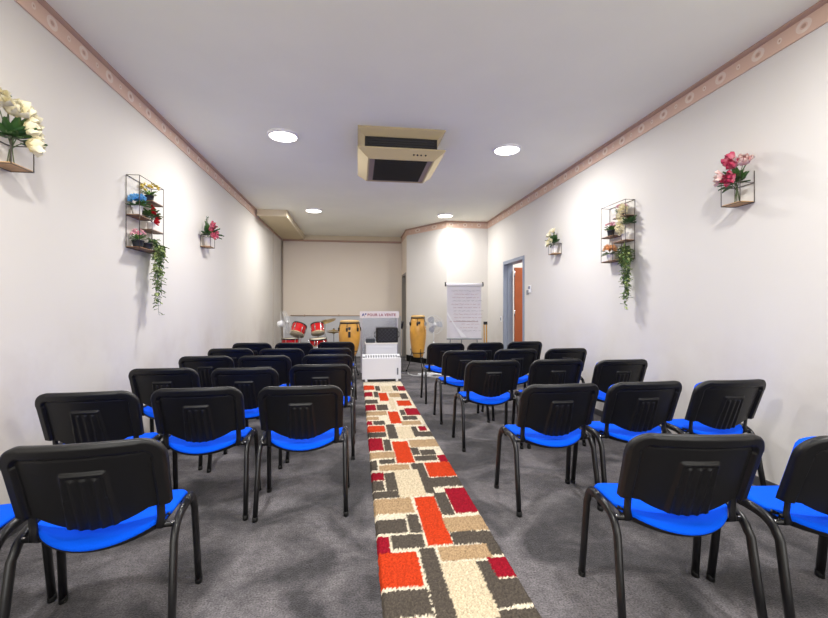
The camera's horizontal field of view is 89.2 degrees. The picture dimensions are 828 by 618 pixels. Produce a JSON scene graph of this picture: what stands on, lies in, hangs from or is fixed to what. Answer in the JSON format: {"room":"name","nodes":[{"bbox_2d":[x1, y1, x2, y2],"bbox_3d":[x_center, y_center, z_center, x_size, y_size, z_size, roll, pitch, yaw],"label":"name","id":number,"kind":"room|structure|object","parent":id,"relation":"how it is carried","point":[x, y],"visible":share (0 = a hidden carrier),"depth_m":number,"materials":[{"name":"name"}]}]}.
{"room":"house of worship","nodes":[
{"label":"house of worship","id":0,"kind":"room"},
{"bbox_2d":[0,0,281,504],"bbox_3d":[-2.619,-0.315,3.833,0.200,3.250,14.700,0,0,-8],"label":"wall","id":1,"kind":"structure","parent":0,"point":[78,314],"depth_m":3.21,"materials":[{"name":"white paint"}]},
{"bbox_2d":[0,135,33,172],"bbox_3d":[-2.251,-0.858,2.345,0.126,0.152,0.168,0,0,-8],"label":"holder","id":2,"kind":"object","parent":1,"relation":"attached to","point":[10,166],"visible":0.86,"depth_m":2.35,"materials":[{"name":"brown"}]},
{"bbox_2d":[0,87,47,162],"bbox_3d":[-2.184,-0.981,2.306,0.173,0.375,0.372,0,0,2],"label":"flower bouquet","id":3,"kind":"object","parent":2,"relation":"on","point":[29,128],"visible":0.99,"depth_m":2.33,"materials":[{"name":"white plant"}]},
{"bbox_2d":[0,432,156,538],"bbox_3d":[-2.514,1.275,3.847,0.012,0.070,14.700,0,0,-8],"label":"baseboard","id":4,"kind":"structure","parent":1,"relation":"attached to","point":[21,526],"depth_m":2.46,"materials":[{"name":"grey"}]},
{"bbox_2d":[126,174,163,253],"bbox_3d":[-2.461,-0.838,3.856,0.113,0.633,0.460,0,0,-8],"label":"wire wall shelf","id":5,"kind":"object","parent":1,"relation":"attached to","point":[139,217],"visible":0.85,"depth_m":3.82,"materials":[{"name":"grey"}]},
{"bbox_2d":[129,228,145,246],"bbox_3d":[-2.452,-0.620,3.723,0.148,0.171,0.142,0,0,39],"label":"pink primrose","id":6,"kind":"object","parent":5,"relation":"on","point":[135,239],"visible":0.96,"depth_m":3.69,"materials":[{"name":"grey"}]},
{"bbox_2d":[131,239,144,246],"bbox_3d":[-2.442,-0.567,3.715,0.100,0.065,0.100,0,0,39],"label":"pot","id":7,"kind":"object","parent":6,"relation":"on","point":[135,242],"depth_m":3.68,"materials":[{"name":"grey"}]},
{"bbox_2d":[125,193,151,214],"bbox_3d":[-2.438,-0.915,3.693,0.234,0.203,0.200,0,0,-29],"label":"hydrangea","id":8,"kind":"object","parent":5,"relation":"on","point":[135,207],"visible":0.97,"depth_m":3.67,"materials":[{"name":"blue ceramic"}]},
{"bbox_2d":[131,205,142,214],"bbox_3d":[-2.440,-0.856,3.700,0.092,0.085,0.092,0,0,-29],"label":"pot","id":9,"kind":"object","parent":8,"relation":"on","point":[135,208],"depth_m":3.67,"materials":[{"name":"white ceramic"}]},
{"bbox_2d":[140,182,159,200],"bbox_3d":[-2.470,-1.083,3.926,0.171,0.182,0.158,0,0,-30],"label":"flower pot","id":10,"kind":"object","parent":5,"relation":"on","point":[150,195],"visible":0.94,"depth_m":3.90,"materials":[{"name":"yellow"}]},
{"bbox_2d":[142,205,162,228],"bbox_3d":[-2.463,-0.853,3.954,0.210,0.250,0.202,0,0,-8],"label":"poinsettia","id":11,"kind":"object","parent":5,"relation":"on","point":[153,213],"visible":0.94,"depth_m":3.92,"materials":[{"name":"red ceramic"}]},
{"bbox_2d":[146,222,154,228],"bbox_3d":[-2.473,-0.765,3.948,0.072,0.075,0.072,0,0,-8],"label":"pot","id":12,"kind":"object","parent":11,"relation":"on","point":[149,224],"depth_m":3.92,"materials":[{"name":"white ceramic"}]},
{"bbox_2d":[154,217,158,225],"bbox_3d":[-2.413,-0.812,3.943,0.053,0.080,0.055,0,0,-43],"label":"flower","id":13,"kind":"object","parent":11,"relation":"on","point":[156,219],"depth_m":3.94,"materials":[{"name":"red plant"}]},
{"bbox_2d":[143,238,169,314],"bbox_3d":[-2.429,-0.293,3.973,0.173,0.720,0.305,0,0,-4],"label":"trailing ivy","id":14,"kind":"object","parent":5,"relation":"hanging from","point":[159,257],"visible":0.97,"depth_m":3.96,"materials":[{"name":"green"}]},
{"bbox_2d":[143,242,151,249],"bbox_3d":[-2.462,-0.565,3.864,0.092,0.062,0.092,0,0,-8],"label":"pot","id":15,"kind":"object","parent":14,"relation":"on","point":[147,245],"depth_m":3.84,"materials":[{"name":"grey"}]},
{"bbox_2d":[14,0,281,239],"bbox_3d":[-2.505,-1.866,3.848,0.030,0.148,14.700,0,0,-8],"label":"trim","id":16,"kind":"structure","parent":1,"relation":"attached to","point":[41,11],"depth_m":3.46,"materials":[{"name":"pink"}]},
{"bbox_2d":[200,235,214,248],"bbox_3d":[-2.670,-0.858,5.436,0.126,0.152,0.170,0,0,-8],"label":"holder","id":17,"kind":"object","parent":1,"relation":"attached to","point":[210,246],"visible":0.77,"depth_m":5.36,"materials":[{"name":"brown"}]},
{"bbox_2d":[201,216,223,245],"bbox_3d":[-2.601,-0.983,5.446,0.230,0.378,0.372,0,0,-8],"label":"flower bouquet","id":18,"kind":"object","parent":17,"relation":"on","point":[208,230],"visible":0.98,"depth_m":5.39,"materials":[{"name":"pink plant"}]},
{"bbox_2d":[257,209,304,239],"bbox_3d":[-2.993,-1.873,9.693,0.575,0.135,2.895,0,0,-8],"label":"soffit","id":19,"kind":"object","parent":1,"relation":"attached to","point":[281,222],"depth_m":9.05,"materials":[{"name":"beige paint"}]},
{"bbox_2d":[283,241,401,355],"bbox_3d":[-1.823,-0.315,11.459,3.430,3.250,0.200,0,0,-8],"label":"wall","id":20,"kind":"structure","parent":0,"point":[320,278],"depth_m":11.34,"materials":[{"name":"beige paint"}]},
{"bbox_2d":[282,241,282,337],"bbox_3d":[-3.475,-0.230,11.104,0.033,3.080,0.033,0,0,15],"label":"trim","id":21,"kind":"structure","parent":20,"relation":"attached to","point":[282,241],"depth_m":11.09,"materials":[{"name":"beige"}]},
{"bbox_2d":[290,314,359,315],"bbox_3d":[-1.841,0.200,11.338,2.900,0.050,0.035,0,0,-8],"label":"pipe","id":22,"kind":"object","parent":20,"relation":"attached to","point":[338,314],"visible":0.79,"depth_m":11.25,"materials":[{"name":"beige"}]},
{"bbox_2d":[282,239,400,242],"bbox_3d":[-1.915,-1.798,11.323,3.150,0.045,0.045,0,0,-8],"label":"trim","id":23,"kind":"structure","parent":20,"relation":"attached to","point":[282,239],"depth_m":11.29,"materials":[{"name":"beige wood"}]},
{"bbox_2d":[284,316,400,355],"bbox_3d":[-1.908,0.765,11.344,3.130,1.090,0.006,0,0,-8],"label":"trim","id":24,"kind":"structure","parent":20,"relation":"attached to","point":[307,320],"depth_m":11.29,"materials":[{"name":"grey"}]},
{"bbox_2d":[303,235,400,241],"bbox_3d":[-1.916,-1.880,11.328,3.150,0.120,0.035,0,0,-8],"label":"trim","id":25,"kind":"structure","parent":20,"relation":"attached to","point":[307,237],"depth_m":11.34,"materials":[{"name":"pink wood"}]},
{"bbox_2d":[402,236,406,354],"bbox_3d":[-0.190,-0.315,10.984,0.142,3.250,1.180,0,0,-8],"label":"wall","id":26,"kind":"structure","parent":0,"point":[404,243],"depth_m":10.64,"materials":[{"name":"beige paint"}]},
{"bbox_2d":[402,273,405,359],"bbox_3d":[-0.203,0.210,10.957,0.135,2.200,0.930,0,0,-8],"label":"door","id":27,"kind":"structure","parent":26,"relation":"in","point":[404,274],"depth_m":11.36,"materials":[{"name":"grey"}]},
{"bbox_2d":[0,356,827,617],"bbox_3d":[0.938,1.360,4.416,7.406,0.100,14.900,0,0,-8],"label":"floor","id":28,"kind":"structure","parent":0,"point":[301,557],"depth_m":2.26,"materials":[{"name":"grey carpet"}]},
{"bbox_2d":[0,503,56,603],"bbox_3d":[-1.830,0.892,1.576,0.583,0.836,0.538,0,0,-14],"label":"chair","id":29,"kind":"object","parent":28,"relation":"on","point":[9,523],"visible":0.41,"depth_m":1.83,"materials":[{"name":"black metal"}]},
{"bbox_2d":[35,390,162,444],"bbox_3d":[-1.920,0.892,2.600,0.583,0.836,0.538,0,0,-12],"label":"chair","id":30,"kind":"object","parent":28,"relation":"on","point":[71,417],"visible":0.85,"depth_m":2.42,"materials":[{"name":"black plastic"}]},
{"bbox_2d":[0,438,202,617],"bbox_3d":[-1.236,0.892,1.702,0.583,0.836,0.538,0,0,-14],"label":"chair","id":31,"kind":"object","parent":28,"relation":"on","point":[89,497],"visible":1,"depth_m":1.55,"materials":[{"name":"black plastic"}]},
{"bbox_2d":[128,368,202,470],"bbox_3d":[-2.029,0.892,3.545,0.583,0.836,0.538,0,0,-7],"label":"chair","id":32,"kind":"object","parent":28,"relation":"on","point":[143,381],"visible":0.49,"depth_m":3.35,"materials":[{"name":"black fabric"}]},
{"bbox_2d":[151,386,260,520],"bbox_3d":[-1.346,0.892,2.730,0.583,0.836,0.538,0,0,-10],"label":"chair","id":33,"kind":"object","parent":28,"relation":"on","point":[204,420],"visible":0.99,"depth_m":2.58,"materials":[{"name":"black plastic"}]},
{"bbox_2d":[178,356,245,423],"bbox_3d":[-2.106,0.892,4.387,0.583,0.836,0.538,0,0,-8],"label":"chair","id":34,"kind":"object","parent":28,"relation":"on","point":[204,366],"visible":0.32,"depth_m":4.18,"materials":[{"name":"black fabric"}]},
{"bbox_2d":[208,348,253,367],"bbox_3d":[-2.208,0.892,5.183,0.583,0.836,0.538,0,0,-8],"label":"chair","id":35,"kind":"object","parent":28,"relation":"on","point":[235,354],"visible":0.28,"depth_m":4.96,"materials":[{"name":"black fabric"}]},
{"bbox_2d":[207,367,281,472],"bbox_3d":[-1.388,0.892,3.565,0.583,0.836,0.538,0,0,-8],"label":"chair","id":36,"kind":"object","parent":28,"relation":"on","point":[250,381],"visible":0.56,"depth_m":3.37,"materials":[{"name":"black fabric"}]},
{"bbox_2d":[232,343,271,355],"bbox_3d":[-2.256,0.892,5.969,0.583,0.836,0.538,0,0,-8],"label":"chair","id":37,"kind":"object","parent":28,"relation":"on","point":[256,348],"visible":0.23,"depth_m":5.75,"materials":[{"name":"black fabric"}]},
{"bbox_2d":[238,355,291,426],"bbox_3d":[-1.535,0.892,4.424,0.583,0.836,0.538,0,0,-8],"label":"chair","id":38,"kind":"object","parent":28,"relation":"on","point":[282,364],"visible":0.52,"depth_m":4.22,"materials":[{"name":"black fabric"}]},
{"bbox_2d":[256,348,303,418],"bbox_3d":[-1.598,0.892,5.172,0.583,0.836,0.538,0,0,-8],"label":"chair","id":39,"kind":"object","parent":28,"relation":"on","point":[296,355],"visible":0.3,"depth_m":4.95,"materials":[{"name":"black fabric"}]},
{"bbox_2d":[277,311,291,337],"bbox_3d":[-2.717,0.682,8.865,0.393,1.256,0.505,0,0,-30],"label":"pedestal fan","id":40,"kind":"object","parent":28,"relation":"on","point":[281,323],"visible":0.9,"depth_m":8.81,"materials":[{"name":"white plastic"}]},
{"bbox_2d":[281,338,298,342],"bbox_3d":[-2.579,0.970,8.740,0.366,0.685,0.383,0,0,-8],"label":"tom drum","id":41,"kind":"object","parent":28,"relation":"on","point":[284,340],"depth_m":8.62,"materials":[{"name":"red paint"}]},
{"bbox_2d":[275,342,312,355],"bbox_3d":[-1.690,0.892,6.015,0.583,0.836,0.538,0,0,-8],"label":"chair","id":42,"kind":"object","parent":28,"relation":"on","point":[306,347],"visible":0.24,"depth_m":5.79,"materials":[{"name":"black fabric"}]},
{"bbox_2d":[289,321,306,341],"bbox_3d":[-2.523,0.797,9.144,0.328,1.025,0.404,0,0,17],"label":"tom drum","id":43,"kind":"object","parent":28,"relation":"on","point":[298,328],"visible":0.97,"depth_m":9.06,"materials":[{"name":"red paint"}]},
{"bbox_2d":[252,385,349,522],"bbox_3d":[-0.727,0.892,2.789,0.583,0.836,0.538,0,0,-8],"label":"chair","id":44,"kind":"object","parent":28,"relation":"on","point":[292,418],"visible":1,"depth_m":2.63,"materials":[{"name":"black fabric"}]},
{"bbox_2d":[310,321,324,336],"bbox_3d":[-2.072,0.798,9.023,0.312,1.024,0.351,0,0,-8],"label":"tom drum","id":45,"kind":"object","parent":28,"relation":"on","point":[317,328],"visible":0.98,"depth_m":8.94,"materials":[{"name":"red paint"}]},
{"bbox_2d":[309,337,327,347],"bbox_3d":[-1.999,0.965,8.780,0.380,0.695,0.397,0,0,-8],"label":"snare drum","id":46,"kind":"object","parent":28,"relation":"on","point":[315,341],"visible":0.67,"depth_m":8.65,"materials":[{"name":"red paint"}]},
{"bbox_2d":[285,364,354,462],"bbox_3d":[-0.824,0.892,3.772,0.583,0.836,0.538,0,0,-8],"label":"chair","id":47,"kind":"object","parent":28,"relation":"on","point":[339,375],"visible":0.57,"depth_m":3.58,"materials":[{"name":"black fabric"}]},
{"bbox_2d":[320,318,335,323],"bbox_3d":[-2.005,0.771,9.478,0.485,1.066,0.494,0,0,-8],"label":"crash cymbal","id":48,"kind":"object","parent":28,"relation":"on","point":[325,321],"visible":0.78,"depth_m":9.43,"materials":[{"name":"gold metal"}]},
{"bbox_2d":[302,354,355,433],"bbox_3d":[-0.920,0.892,4.529,0.583,0.836,0.538,0,0,-8],"label":"chair","id":49,"kind":"object","parent":28,"relation":"on","point":[346,359],"visible":0.35,"depth_m":4.31,"materials":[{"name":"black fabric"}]},
{"bbox_2d":[308,348,353,382],"bbox_3d":[-1.028,0.892,5.216,0.583,0.836,0.538,0,0,-8],"label":"chair","id":50,"kind":"object","parent":28,"relation":"on","point":[315,351],"visible":0.26,"depth_m":4.98,"materials":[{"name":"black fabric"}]},
{"bbox_2d":[318,342,356,399],"bbox_3d":[-1.129,0.892,6.146,0.583,0.836,0.538,0,0,-8],"label":"chair","id":51,"kind":"object","parent":28,"relation":"on","point":[350,345],"visible":0.42,"depth_m":5.94,"materials":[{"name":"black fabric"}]},
{"bbox_2d":[338,320,360,374],"bbox_3d":[-1.237,0.768,7.998,0.455,1.083,0.460,0,0,-8],"label":"drum","id":52,"kind":"object","parent":28,"relation":"on","point":[349,330],"visible":0.71,"depth_m":7.85,"materials":[{"name":"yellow wood"}]},
{"bbox_2d":[360,311,398,373],"bbox_3d":[-0.714,0.688,8.567,0.780,1.245,0.430,0,0,-8],"label":"lectern","id":53,"kind":"object","parent":28,"relation":"on","point":[370,320],"visible":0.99,"depth_m":8.38,"materials":[{"name":"white"}]},
{"bbox_2d":[362,354,400,381],"bbox_3d":[-0.586,1.073,7.514,0.690,0.471,0.290,0,0,-8],"label":"heater","id":54,"kind":"object","parent":28,"relation":"on","point":[374,366],"visible":0.99,"depth_m":7.41,"materials":[{"name":"white metal"}]},
{"bbox_2d":[365,342,397,353],"bbox_3d":[-0.629,0.983,8.021,0.610,0.655,0.355,0,0,-8],"label":"base cabinet","id":55,"kind":"object","parent":28,"relation":"on","point":[371,348],"visible":0.41,"depth_m":7.85,"materials":[{"name":"white wood"}]},
{"bbox_2d":[366,338,374,342],"bbox_3d":[-0.826,0.617,7.945,0.170,0.075,0.192,0,0,-8],"label":"box","id":56,"kind":"object","parent":55,"relation":"on","point":[368,340],"visible":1,"depth_m":7.87,"materials":[{"name":"grey plastic"}]},
{"bbox_2d":[374,327,398,342],"bbox_3d":[-0.517,0.511,8.013,0.479,0.285,0.221,0,0,-8],"label":"amplifier","id":57,"kind":"object","parent":55,"relation":"on","point":[383,334],"visible":1,"depth_m":7.91,"materials":[{"name":"black plastic"}]},
{"bbox_2d":[406,315,426,370],"bbox_3d":[0.057,0.728,8.627,0.435,1.165,0.437,0,0,-8],"label":"drum","id":58,"kind":"object","parent":28,"relation":"on","point":[417,327],"visible":0.95,"depth_m":8.53,"materials":[{"name":"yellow wood"}]},
{"bbox_2d":[423,315,443,375],"bbox_3d":[0.394,0.722,8.248,0.393,1.176,0.393,0,0,-15],"label":"pedestal fan","id":59,"kind":"object","parent":28,"relation":"on","point":[432,324],"visible":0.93,"depth_m":8.24,"materials":[{"name":"white plastic"}]},
{"bbox_2d":[420,343,466,403],"bbox_3d":[0.415,0.892,5.942,0.583,0.836,0.538,0,0,-8],"label":"chair","id":60,"kind":"object","parent":28,"relation":"on","point":[435,351],"visible":0.59,"depth_m":5.76,"materials":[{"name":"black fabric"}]},
{"bbox_2d":[363,381,541,617],"bbox_3d":[-0.122,1.295,4.172,0.671,0.029,6.503,0,0,-8],"label":"runner rug","id":61,"kind":"object","parent":28,"relation":"on","point":[438,557],"visible":1,"depth_m":2.42,"materials":[{"name":"multicoloured carpet"}]},
{"bbox_2d":[433,350,489,424],"bbox_3d":[0.558,0.892,4.949,0.583,0.836,0.538,0,0,-8],"label":"chair","id":62,"kind":"object","parent":28,"relation":"on","point":[454,362],"visible":0.68,"depth_m":4.77,"materials":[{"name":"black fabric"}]},
{"bbox_2d":[445,282,483,342],"bbox_3d":[1.015,0.385,8.803,0.796,1.831,0.527,0,0,-3],"label":"flip chart","id":63,"kind":"object","parent":28,"relation":"on","point":[464,310],"visible":1,"depth_m":8.58,"materials":[{"name":"white paper"}]},
{"bbox_2d":[447,338,481,339],"bbox_3d":[1.024,0.632,8.571,0.720,0.025,0.050,0,0,-3],"label":"tray","id":64,"kind":"object","parent":63,"relation":"on","point":[447,338],"depth_m":8.55,"materials":[{"name":"grey plastic"}]},
{"bbox_2d":[459,342,503,402],"bbox_3d":[0.976,0.892,6.031,0.583,0.836,0.538,0,0,-8],"label":"chair","id":65,"kind":"object","parent":28,"relation":"on","point":[490,348],"visible":0.38,"depth_m":5.81,"materials":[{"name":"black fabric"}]},
{"bbox_2d":[483,322,486,341],"bbox_3d":[1.533,0.801,8.986,0.085,1.019,0.101,0,0,0],"label":"music stand","id":66,"kind":"object","parent":28,"relation":"on","point":[484,323],"visible":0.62,"depth_m":9.00,"materials":[{"name":"brown wood"}]},
{"bbox_2d":[452,360,523,451],"bbox_3d":[0.706,0.892,4.049,0.583,0.836,0.538,0,0,-8],"label":"chair","id":67,"kind":"object","parent":28,"relation":"on","point":[490,381],"visible":1,"depth_m":3.89,"materials":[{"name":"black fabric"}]},
{"bbox_2d":[481,349,536,420],"bbox_3d":[1.172,0.892,5.098,0.583,0.836,0.538,0,0,-8],"label":"chair","id":68,"kind":"object","parent":28,"relation":"on","point":[525,357],"visible":0.48,"depth_m":4.89,"materials":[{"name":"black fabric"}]},
{"bbox_2d":[507,341,541,359],"bbox_3d":[1.571,0.892,6.216,0.583,0.836,0.538,0,0,-8],"label":"chair","id":69,"kind":"object","parent":28,"relation":"on","point":[537,345],"visible":0.37,"depth_m":5.99,"materials":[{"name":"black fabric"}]},
{"bbox_2d":[494,383,602,517],"bbox_3d":[0.910,0.892,2.858,0.583,0.836,0.538,0,0,-8],"label":"chair","id":70,"kind":"object","parent":28,"relation":"on","point":[551,416],"visible":1,"depth_m":2.70,"materials":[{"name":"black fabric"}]},
{"bbox_2d":[511,359,585,448],"bbox_3d":[1.322,0.892,4.133,0.583,0.836,0.538,0,0,-8],"label":"chair","id":71,"kind":"object","parent":28,"relation":"on","point":[541,371],"visible":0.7,"depth_m":3.94,"materials":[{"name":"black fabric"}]},
{"bbox_2d":[544,348,586,382],"bbox_3d":[1.796,0.892,5.199,0.583,0.836,0.538,0,0,-8],"label":"chair","id":72,"kind":"object","parent":28,"relation":"on","point":[554,353],"visible":0.32,"depth_m":4.98,"materials":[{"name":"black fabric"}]},
{"bbox_2d":[591,359,647,445],"bbox_3d":[1.920,0.892,4.109,0.583,0.836,0.538,0,0,-8],"label":"chair","id":73,"kind":"object","parent":28,"relation":"on","point":[606,373],"visible":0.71,"depth_m":3.91,"materials":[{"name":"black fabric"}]},
{"bbox_2d":[570,381,681,501],"bbox_3d":[1.500,0.892,2.945,0.583,0.836,0.538,0,0,-8],"label":"chair","id":74,"kind":"object","parent":28,"relation":"on","point":[630,409],"visible":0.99,"depth_m":2.78,"materials":[{"name":"black plastic"}]},
{"bbox_2d":[578,433,767,617],"bbox_3d":[1.097,0.892,1.812,0.583,0.836,0.538,0,0,1],"label":"chair","id":75,"kind":"object","parent":28,"relation":"on","point":[683,485],"visible":1,"depth_m":1.66,"materials":[{"name":"black plastic"}]},
{"bbox_2d":[661,379,766,485],"bbox_3d":[2.108,0.892,3.007,0.583,0.836,0.538,0,0,-8],"label":"chair","id":76,"kind":"object","parent":28,"relation":"on","point":[715,406],"visible":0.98,"depth_m":2.84,"materials":[{"name":"black plastic"}]},
{"bbox_2d":[706,435,827,617],"bbox_3d":[1.717,0.892,1.790,0.583,0.836,0.538,0,0,-3],"label":"chair","id":77,"kind":"object","parent":28,"relation":"on","point":[800,501],"visible":0.94,"depth_m":1.66,"materials":[{"name":"black plastic"}]},
{"bbox_2d":[777,436,816,490],"bbox_3d":[1.724,0.654,1.648,0.506,0.329,0.185,0,0,-3],"label":"cushion","id":78,"kind":"object","parent":77,"relation":"on","point":[800,473],"depth_m":1.62,"materials":[{"name":"blue fabric"}]},
{"bbox_2d":[407,228,446,358],"bbox_3d":[0.327,-0.315,9.919,0.135,3.250,1.378,0,0,-42],"label":"wall","id":79,"kind":"structure","parent":0,"point":[426,251],"depth_m":9.80,"materials":[{"name":"white paint"}]},
{"bbox_2d":[406,355,432,364],"bbox_3d":[0.945,1.230,9.620,2.720,0.160,0.689,0,0,39],"label":"baseboard","id":80,"kind":"structure","parent":79,"relation":"attached to","point":[413,359],"depth_m":10.13,"materials":[{"name":"black rubber"}]},
{"bbox_2d":[45,0,819,236],"bbox_3d":[0.938,-1.990,4.416,7.406,0.100,14.900,0,0,-8],"label":"ceiling","id":81,"kind":"structure","parent":0,"point":[557,80],"depth_m":3.55,"materials":[{"name":"paint"}]},
{"bbox_2d":[267,128,298,142],"bbox_3d":[-1.466,-1.923,4.706,0.336,0.033,0.336,0,0,-8],"label":"recessed light","id":82,"kind":"object","parent":81,"relation":"in","point":[278,134],"visible":1,"depth_m":4.65,"materials":[{"name":"white plastic"}]},
{"bbox_2d":[269,132,296,141],"bbox_3d":[-1.466,-1.921,4.706,0.302,0.027,0.302,0,0,-8],"label":"diffuser","id":83,"kind":"object","parent":82,"relation":"attached to","point":[277,136],"depth_m":4.68,"materials":[{"name":"white plastic"}]},
{"bbox_2d":[305,208,321,212],"bbox_3d":[-1.985,-1.923,8.309,0.336,0.033,0.336,0,0,-8],"label":"recessed light","id":84,"kind":"object","parent":81,"relation":"in","point":[310,210],"visible":1,"depth_m":8.23,"materials":[{"name":"white plastic"}]},
{"bbox_2d":[358,125,445,182],"bbox_3d":[-0.190,-1.774,4.990,0.950,0.332,0.970,0,0,-8],"label":"air conditioner","id":85,"kind":"object","parent":81,"relation":"attached to","point":[385,154],"visible":1,"depth_m":4.59,"materials":[{"name":"beige plastic"}]},
{"bbox_2d":[372,159,426,181],"bbox_3d":[-0.188,-1.616,4.975,0.580,0.016,0.720,0,0,-8],"label":"grille","id":86,"kind":"object","parent":85,"relation":"attached to","point":[382,169],"depth_m":4.91,"materials":[{"name":"black plastic"}]},
{"bbox_2d":[365,136,436,149],"bbox_3d":[-0.190,-1.782,4.986,0.790,0.145,0.828,0,0,-8],"label":"vent","id":87,"kind":"object","parent":85,"relation":"attached to","point":[418,142],"depth_m":4.58,"materials":[{"name":"grey plastic"}]},
{"bbox_2d":[437,213,452,217],"bbox_3d":[0.648,-1.923,8.757,0.336,0.033,0.336,0,0,-8],"label":"recessed light","id":88,"kind":"object","parent":81,"relation":"in","point":[442,215],"visible":1,"depth_m":8.68,"materials":[{"name":"white plastic"}]},
{"bbox_2d":[438,215,451,217],"bbox_3d":[0.648,-1.921,8.757,0.302,0.027,0.302,0,0,-8],"label":"diffuser","id":89,"kind":"object","parent":88,"relation":"attached to","point":[441,216],"depth_m":8.75,"materials":[{"name":"white plastic"}]},
{"bbox_2d":[493,143,520,155],"bbox_3d":[1.132,-1.923,5.119,0.336,0.033,0.336,0,0,-8],"label":"recessed light","id":90,"kind":"object","parent":81,"relation":"in","point":[503,149],"visible":1,"depth_m":5.06,"materials":[{"name":"white"}]},
{"bbox_2d":[494,146,519,154],"bbox_3d":[1.132,-1.921,5.119,0.302,0.027,0.302,0,0,-8],"label":"diffuser","id":91,"kind":"object","parent":90,"relation":"attached to","point":[498,150],"depth_m":5.09,"materials":[{"name":"white plastic"}]},
{"bbox_2d":[447,228,487,349],"bbox_3d":[1.186,-0.315,9.521,0.941,3.250,0.200,0,0,-8],"label":"wall","id":92,"kind":"structure","parent":0,"point":[467,248],"depth_m":9.43,"materials":[{"name":"white paint"}]},
{"bbox_2d":[401,221,487,242],"bbox_3d":[0.382,-1.866,10.246,0.789,0.148,2.927,0,0,-44],"label":"trim","id":93,"kind":"structure","parent":92,"relation":"attached to","point":[444,224],"depth_m":9.47,"materials":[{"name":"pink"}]},
{"bbox_2d":[513,263,521,341],"bbox_3d":[3.014,-0.315,7.978,1.933,3.250,4.000,0,0,-8],"label":"wall","id":94,"kind":"structure","parent":0,"point":[519,265],"depth_m":9.70,"materials":[{"name":"white paint"}]},
{"bbox_2d":[488,22,827,484],"bbox_3d":[2.567,-0.315,3.464,0.167,3.250,12.575,0,0,-8],"label":"wall","id":95,"kind":"structure","parent":0,"point":[718,292],"depth_m":3.53,"materials":[{"name":"white paint"}]},
{"bbox_2d":[503,255,523,348],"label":"door","id":96,"kind":"structure","parent":95,"relation":"in","point":[507,265],"depth_m":8.38,"materials":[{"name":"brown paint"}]},
{"bbox_2d":[526,285,530,294],"bbox_3d":[1.959,-0.310,7.204,0.032,0.160,0.190,0,0,-8],"label":"thermostat","id":97,"kind":"object","parent":95,"relation":"attached to","point":[528,291],"visible":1,"depth_m":7.15,"materials":[{"name":"white plastic"}]},
{"bbox_2d":[548,243,561,254],"bbox_3d":[2.055,-0.858,6.129,0.126,0.152,0.168,0,0,-8],"label":"holder","id":98,"kind":"object","parent":95,"relation":"attached to","point":[553,253],"visible":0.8,"depth_m":6.05,"materials":[{"name":"grey"}]},
{"bbox_2d":[545,228,559,252],"bbox_3d":[2.020,-0.983,6.135,0.192,0.378,0.307,0,0,-8],"label":"flower bouquet","id":99,"kind":"object","parent":98,"relation":"on","point":[552,238],"visible":0.98,"depth_m":6.10,"materials":[{"name":"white plant"}]},
{"bbox_2d":[602,199,634,262],"bbox_3d":[2.259,-0.838,4.670,0.113,0.633,0.450,0,0,-8],"label":"wire wall shelf","id":100,"kind":"object","parent":95,"relation":"attached to","point":[625,240],"visible":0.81,"depth_m":4.58,"materials":[{"name":"grey metal"}]},
{"bbox_2d":[602,244,617,260],"bbox_3d":[2.243,-0.636,4.779,0.210,0.204,0.196,0,0,-28],"label":"flower bowl","id":101,"kind":"object","parent":100,"relation":"on","point":[606,247],"visible":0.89,"depth_m":4.76,"materials":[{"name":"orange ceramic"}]},
{"bbox_2d":[604,222,615,235],"bbox_3d":[2.252,-0.899,4.782,0.129,0.172,0.140,0,0,-31],"label":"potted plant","id":102,"kind":"object","parent":100,"relation":"on","point":[611,230],"visible":0.95,"depth_m":4.76,"materials":[{"name":"grey"}]},
{"bbox_2d":[615,243,634,309],"bbox_3d":[2.238,-0.342,4.471,0.158,0.725,0.285,0,0,1],"label":"trailing ivy","id":103,"kind":"object","parent":100,"relation":"hanging from","point":[625,263],"visible":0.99,"depth_m":4.43,"materials":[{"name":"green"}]},
{"bbox_2d":[614,203,636,239],"bbox_3d":[2.278,-0.936,4.501,0.216,0.417,0.274,0,0,-31],"label":"orchid","id":104,"kind":"object","parent":100,"relation":"on","point":[619,228],"visible":0.95,"depth_m":4.50,"materials":[{"name":"white plant"}]},
{"bbox_2d":[526,382,778,485],"bbox_3d":[2.635,1.275,2.293,0.012,0.070,10.236,0,0,-8],"label":"baseboard","id":105,"kind":"structure","parent":95,"relation":"attached to","point":[598,412],"depth_m":3.09,"materials":[{"name":"grey"}]},
{"bbox_2d":[487,0,827,228],"bbox_3d":[2.483,-1.866,3.352,0.030,0.148,12.375,0,0,-8],"label":"trim","id":106,"kind":"structure","parent":95,"relation":"attached to","point":[814,17],"depth_m":3.57,"materials":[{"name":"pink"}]},
{"bbox_2d":[721,171,754,207],"bbox_3d":[2.455,-0.900,3.188,0.126,0.237,0.168,0,0,-8],"label":"holder","id":107,"kind":"object","parent":95,"relation":"attached to","point":[738,203],"visible":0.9,"depth_m":3.19,"materials":[{"name":"grey"}]},
{"bbox_2d":[712,151,754,201],"bbox_3d":[2.403,-0.991,3.177,0.193,0.395,0.311,0,0,-8],"label":"flower bouquet","id":108,"kind":"object","parent":107,"relation":"on","point":[730,161],"visible":0.99,"depth_m":3.13,"materials":[{"name":"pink plant"}]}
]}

